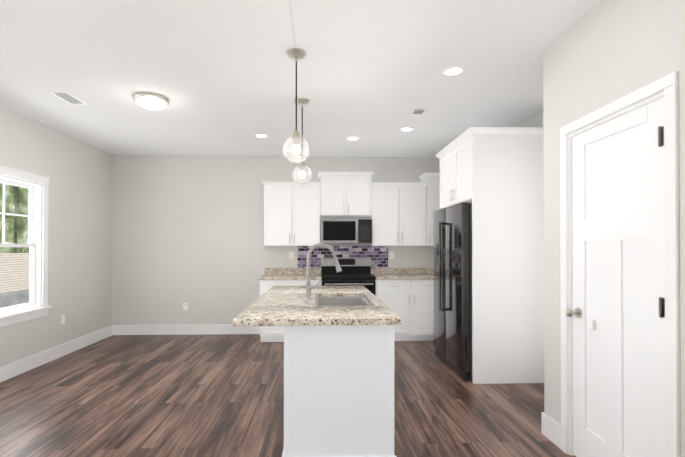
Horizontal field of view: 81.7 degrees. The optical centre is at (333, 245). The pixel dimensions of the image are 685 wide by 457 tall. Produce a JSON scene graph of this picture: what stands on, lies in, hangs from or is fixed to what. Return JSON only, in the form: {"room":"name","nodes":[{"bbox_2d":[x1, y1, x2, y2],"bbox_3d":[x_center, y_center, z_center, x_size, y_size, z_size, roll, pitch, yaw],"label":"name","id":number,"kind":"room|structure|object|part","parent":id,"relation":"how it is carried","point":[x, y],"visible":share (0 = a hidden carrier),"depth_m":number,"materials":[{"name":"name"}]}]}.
{"room":"kitchen","nodes":[
{"label":"kitchen","id":0,"kind":"room"},
{"bbox_2d":[0,105,112,366],"bbox_3d":[-3.274,-0.034,1.300,0.120,2.750,9.488,0,0,-2],"label":"wall","id":1,"kind":"structure","parent":0,"point":[78,173],"depth_m":4.96,"materials":[{"name":"paint"}]},
{"bbox_2d":[0,165,51,326],"bbox_3d":[-3.345,0.013,4.085,0.170,1.600,1.049,0,0,-2],"label":"window","id":2,"kind":"structure","parent":1,"relation":"in","point":[40,241],"depth_m":4.44,"materials":[{"name":"white"}]},
{"bbox_3d":[-3.380,0.001,4.084,0.078,1.355,0.799,0,0,-2],"label":"window sash","id":3,"kind":"part","parent":2,"relation":"part of","materials":[{"name":"white wood"}]},
{"bbox_2d":[0,325,112,382],"bbox_3d":[-3.209,1.267,1.354,0.014,0.150,9.368,0,0,-2],"label":"baseboard","id":4,"kind":"structure","parent":1,"relation":"attached to","point":[8,371],"depth_m":4.63,"materials":[{"name":"white wood"}]},
{"bbox_2d":[61,315,64,324],"bbox_3d":[-3.333,0.917,4.875,0.008,0.114,0.070,0,0,-2],"label":"outlet","id":5,"kind":"object","parent":1,"relation":"attached to","point":[62,319],"visible":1,"depth_m":4.86,"materials":[{"name":"white plastic"}]},
{"bbox_2d":[112,155,439,324],"bbox_3d":[-0.647,-0.004,6.197,5.710,2.750,0.120,0,0,-2],"label":"wall","id":6,"kind":"structure","parent":0,"point":[189,229],"depth_m":6.09,"materials":[{"name":"paint"}]},
{"bbox_2d":[183,303,187,309],"bbox_3d":[-2.279,0.939,6.071,0.070,0.114,0.008,0,0,-2],"label":"outlet","id":7,"kind":"object","parent":6,"relation":"attached to","point":[185,306],"visible":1,"depth_m":6.07,"materials":[{"name":"white plastic"}]},
{"bbox_2d":[113,324,259,334],"bbox_3d":[-2.213,1.295,6.068,2.270,0.150,0.014,0,0,-2],"label":"baseboard","id":8,"kind":"structure","parent":6,"relation":"attached to","point":[207,328],"depth_m":6.06,"materials":[{"name":"white wood"}]},
{"bbox_2d":[261,181,319,245],"bbox_3d":[-0.617,-0.450,5.962,0.823,0.918,0.350,0,0,-2],"label":"upper cabinet","id":9,"kind":"object","parent":6,"relation":"attached to","point":[291,209],"depth_m":5.79,"materials":[{"name":"white wood"}]},
{"bbox_2d":[297,246,387,267],"bbox_3d":[0.140,0.180,6.158,1.410,0.338,0.008,0,0,-2],"label":"tile backsplash","id":10,"kind":"structure","parent":6,"relation":"attached to","point":[378,255],"depth_m":6.16,"materials":[{"name":"tile"}]},
{"bbox_2d":[321,172,372,215],"bbox_3d":[0.175,-0.747,5.991,0.753,0.623,0.350,0,0,-2],"label":"upper cabinet","id":11,"kind":"object","parent":6,"relation":"attached to","point":[342,193],"depth_m":5.82,"materials":[{"name":"white wood"}]},
{"bbox_2d":[321,215,371,242],"bbox_3d":[0.178,-0.231,5.937,0.740,0.400,0.453,0,0,-2],"label":"microwave","id":12,"kind":"object","parent":11,"relation":"attached to","point":[346,228],"visible":1,"depth_m":5.76,"materials":[{"name":"silver metal"}]},
{"bbox_2d":[390,251,393,258],"bbox_3d":[0.903,0.157,6.185,0.070,0.114,0.008,0,0,-2],"label":"outlet","id":13,"kind":"object","parent":6,"relation":"attached to","point":[391,254],"visible":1,"depth_m":6.18,"materials":[{"name":"white plastic"}]},
{"bbox_2d":[369,184,428,245],"bbox_3d":[0.961,-0.449,6.017,0.811,0.918,0.350,0,0,-2],"label":"upper cabinet","id":14,"kind":"object","parent":6,"relation":"attached to","point":[401,213],"depth_m":5.85,"materials":[{"name":"white wood"}]},
{"bbox_2d":[371,267,433,274],"bbox_3d":[1.327,0.401,6.189,1.519,0.100,0.020,0,0,-2],"label":"backsplash","id":15,"kind":"structure","parent":6,"relation":"attached to","point":[417,270],"depth_m":6.17,"materials":[{"name":"beige stone"}]},
{"bbox_2d":[417,172,439,245],"bbox_3d":[1.699,-0.524,6.043,0.785,1.068,0.350,0,0,-2],"label":"upper cabinet","id":16,"kind":"object","parent":6,"relation":"attached to","point":[431,178],"depth_m":5.87,"materials":[{"name":"white wood"}]},
{"bbox_2d":[0,334,575,456],"bbox_3d":[-0.483,1.392,1.448,5.710,0.100,9.608,0,0,-2],"label":"floor","id":17,"kind":"structure","parent":0,"point":[212,395],"depth_m":3.34,"materials":[{"name":"brown wood"}]},
{"bbox_2d":[258,268,320,341],"bbox_3d":[-0.625,0.858,5.803,0.877,1.020,0.653,0,0,-2],"label":"base cabinet","id":18,"kind":"object","parent":17,"relation":"on","point":[270,278],"visible":0.35,"depth_m":5.52,"materials":[{"name":"white wood"}]},
{"bbox_2d":[277,297,396,456],"bbox_3d":[0.007,0.913,3.293,0.693,0.880,1.948,0,0,-2],"label":"kitchen island","id":19,"kind":"object","parent":17,"relation":"on","point":[338,380],"depth_m":2.33,"materials":[{"name":"white wood"}]},
{"bbox_2d":[253,293,316,304],"bbox_3d":[-0.382,0.453,3.212,0.467,0.040,0.783,0,0,-2],"label":"island countertop","id":20,"kind":"structure","parent":19,"relation":"on","point":[267,298],"depth_m":3.15,"materials":[{"name":"beige stone"}]},
{"bbox_2d":[304,243,341,298],"bbox_3d":[-0.086,0.208,3.225,0.311,0.449,0.083,0,0,-2],"label":"faucet","id":21,"kind":"object","parent":20,"relation":"on","point":[309,287],"visible":1,"depth_m":3.22,"materials":[{"name":"silver metal"}]},
{"bbox_2d":[233,305,400,325],"bbox_3d":[-0.105,0.449,2.561,0.976,0.040,0.539,0,0,-2],"label":"island countertop","id":22,"kind":"structure","parent":19,"relation":"on","point":[253,314],"depth_m":2.41,"materials":[{"name":"beige stone"}]},
{"bbox_2d":[316,297,368,304],"bbox_3d":[0.066,0.579,3.227,0.422,0.208,0.774,0,0,-2],"label":"sink","id":23,"kind":"object","parent":22,"relation":"in","point":[340,300],"visible":0.08,"depth_m":3.60,"materials":[{"name":"silver metal"}]},
{"bbox_2d":[266,285,368,296],"bbox_3d":[-0.153,0.457,3.953,0.976,0.040,0.682,0,0,-2],"label":"island countertop","id":24,"kind":"structure","parent":19,"relation":"on","point":[322,291],"depth_m":3.81,"materials":[{"name":"beige stone"}]},
{"bbox_2d":[361,293,384,304],"bbox_3d":[0.320,0.453,3.237,0.080,0.040,0.783,0,0,-2],"label":"island countertop","id":25,"kind":"structure","parent":19,"relation":"on","point":[373,300],"depth_m":3.21,"materials":[{"name":"beige stone"}]},
{"bbox_2d":[321,257,375,294],"bbox_3d":[0.197,0.778,5.812,0.758,1.180,0.675,0,0,-2],"label":"range","id":26,"kind":"object","parent":17,"relation":"on","point":[356,271],"visible":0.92,"depth_m":6.06,"materials":[{"name":"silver metal"}]},
{"bbox_2d":[375,279,433,340],"bbox_3d":[1.074,0.929,5.877,0.993,0.880,0.620,0,0,-2],"label":"base cabinet","id":27,"kind":"object","parent":17,"relation":"on","point":[406,295],"depth_m":5.57,"materials":[{"name":"white wood"}]},
{"bbox_2d":[373,275,433,278],"bbox_3d":[1.337,0.469,5.879,1.519,0.040,0.640,0,0,-2],"label":"countertop","id":28,"kind":"structure","parent":27,"relation":"on","point":[377,276],"depth_m":5.64,"materials":[{"name":"beige stone"}]},
{"bbox_2d":[433,202,471,380],"bbox_3d":[1.659,0.463,4.436,0.924,1.771,1.000,0,0,-2],"label":"fridge","id":29,"kind":"object","parent":17,"relation":"on","point":[453,287],"visible":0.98,"depth_m":4.15,"materials":[{"name":"black metal"}]},
{"bbox_2d":[435,127,543,383],"bbox_3d":[1.727,0.107,4.441,0.840,2.507,1.176,0,0,-2],"label":"tall cabinet","id":30,"kind":"object","parent":17,"relation":"on","point":[494,176],"visible":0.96,"depth_m":3.89,"materials":[{"name":"white wood"}]},
{"bbox_2d":[0,0,599,156],"bbox_3d":[-0.483,-1.458,1.464,5.710,0.100,9.608,0,0,-2],"label":"ceiling","id":31,"kind":"structure","parent":0,"point":[220,75],"depth_m":3.17,"materials":[{"name":"paint"}]},
{"bbox_2d":[48,91,87,104],"bbox_3d":[-2.508,-1.389,3.747,0.170,0.008,0.320,0,0,-2],"label":"ceiling vent","id":32,"kind":"object","parent":31,"relation":"in","point":[67,97],"visible":0.98,"depth_m":3.72,"materials":[{"name":"white metal"}]},
{"bbox_2d":[133,92,169,109],"bbox_3d":[-1.730,-1.337,3.756,0.316,0.113,0.316,0,0,-2],"label":"flush ceiling light","id":33,"kind":"object","parent":31,"relation":"attached to","point":[151,101],"visible":1,"depth_m":3.67,"materials":[{"name":"silver metal"}]},
{"bbox_2d":[255,134,268,137],"bbox_3d":[-0.916,-1.382,5.015,0.174,0.008,0.174,0,0,-2],"label":"recessed light","id":34,"kind":"object","parent":31,"relation":"in","point":[261,135],"visible":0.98,"depth_m":4.99,"materials":[{"name":"white"}]},
{"bbox_2d":[283,48,308,162],"bbox_3d":[-0.274,-0.999,2.879,0.190,0.800,0.190,0,0,-2],"label":"pendant light","id":35,"kind":"object","parent":31,"relation":"hanging from","point":[296,54],"visible":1,"depth_m":2.86,"materials":[{"name":"clear glass"}]},
{"bbox_3d":[-0.274,-0.694,2.878,0.190,0.190,0.190,0,0,-2],"label":"lamp shade","id":36,"kind":"part","parent":35,"relation":"part of","materials":[{"name":"clear glass"}]},
{"bbox_3d":[-0.274,-0.694,2.878,0.060,0.075,0.060,0,0,-2],"label":"bulb","id":37,"kind":"part","parent":35,"relation":"part of","materials":[{"name":"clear glass"}]},
{"bbox_2d":[292,98,311,184],"bbox_3d":[-0.306,-0.988,3.816,0.190,0.810,0.190,0,0,-2],"label":"pendant light","id":38,"kind":"object","parent":31,"relation":"hanging from","point":[302,166],"visible":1,"depth_m":3.79,"materials":[{"name":"clear glass"}]},
{"bbox_3d":[-0.306,-0.679,3.814,0.190,0.190,0.190,0,0,-2],"label":"lamp shade","id":39,"kind":"part","parent":38,"relation":"part of","materials":[{"name":"clear glass"}]},
{"bbox_3d":[-0.306,-0.679,3.814,0.060,0.075,0.060,0,0,-2],"label":"bulb","id":40,"kind":"part","parent":38,"relation":"part of","materials":[{"name":"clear glass"}]},
{"bbox_2d":[346,137,358,140],"bbox_3d":[0.244,-1.381,5.139,0.174,0.008,0.174,0,0,-2],"label":"recessed light","id":41,"kind":"object","parent":31,"relation":"in","point":[352,138],"visible":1,"depth_m":5.13,"materials":[{"name":"white plastic"}]},
{"bbox_2d":[400,127,413,131],"bbox_3d":[0.873,-1.384,4.736,0.174,0.008,0.174,0,0,-2],"label":"recessed light","id":42,"kind":"object","parent":31,"relation":"in","point":[405,129],"visible":1,"depth_m":4.74,"materials":[{"name":"white"}]},
{"bbox_2d":[412,109,424,113],"bbox_3d":[0.880,-1.387,4.121,0.120,0.010,0.120,0,0,-2],"label":"ceiling vent","id":43,"kind":"object","parent":31,"relation":"in","point":[417,111],"visible":1,"depth_m":4.10,"materials":[{"name":"silver metal"}]},
{"bbox_2d":[442,66,464,75],"bbox_3d":[0.957,-1.393,3.173,0.174,0.008,0.174,0,0,-2],"label":"recessed light","id":44,"kind":"object","parent":31,"relation":"in","point":[453,70],"visible":0.98,"depth_m":3.16,"materials":[{"name":"white plastic"}]},
{"bbox_2d":[517,111,543,126],"bbox_3d":[2.207,-0.014,4.550,0.120,2.750,3.370,0,0,-2],"label":"wall","id":45,"kind":"structure","parent":0,"point":[536,120],"depth_m":4.24,"materials":[{"name":"paint"}]},
{"bbox_2d":[543,0,684,456],"bbox_3d":[1.594,-0.029,2.016,0.120,2.750,1.652,0,0,-2],"label":"wall","id":46,"kind":"structure","parent":0,"point":[600,54],"depth_m":2.27,"materials":[{"name":"paint"}]},
{"bbox_2d":[541,412,560,435],"bbox_3d":[1.848,1.276,2.850,0.714,0.150,0.014,0,0,-2],"label":"baseboard","id":47,"kind":"structure","parent":46,"relation":"attached to","point":[550,429],"depth_m":2.75,"materials":[{"name":"white wood"}]},
{"bbox_2d":[566,97,665,456],"bbox_3d":[1.522,0.321,2.190,0.113,2.035,0.702,0,0,-2],"label":"door","id":48,"kind":"structure","parent":46,"relation":"in","point":[617,312],"depth_m":2.14,"materials":[{"name":"white wood"}]},
{"bbox_2d":[560,71,679,456],"bbox_3d":[1.579,0.285,2.192,0.138,2.123,0.854,0,0,-2],"label":"door frame","id":49,"kind":"structure","parent":46,"relation":"attached to","point":[668,84],"depth_m":1.82,"materials":[{"name":"white wood"}]},
{"label":"outside","id":50,"kind":"structure","parent":0,"visible":0},
{"bbox_2d":[0,183,29,307],"bbox_3d":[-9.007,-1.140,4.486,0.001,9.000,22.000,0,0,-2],"label":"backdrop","id":51,"kind":"structure","parent":50,"point":[11,229],"depth_m":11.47,"materials":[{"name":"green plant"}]}
]}

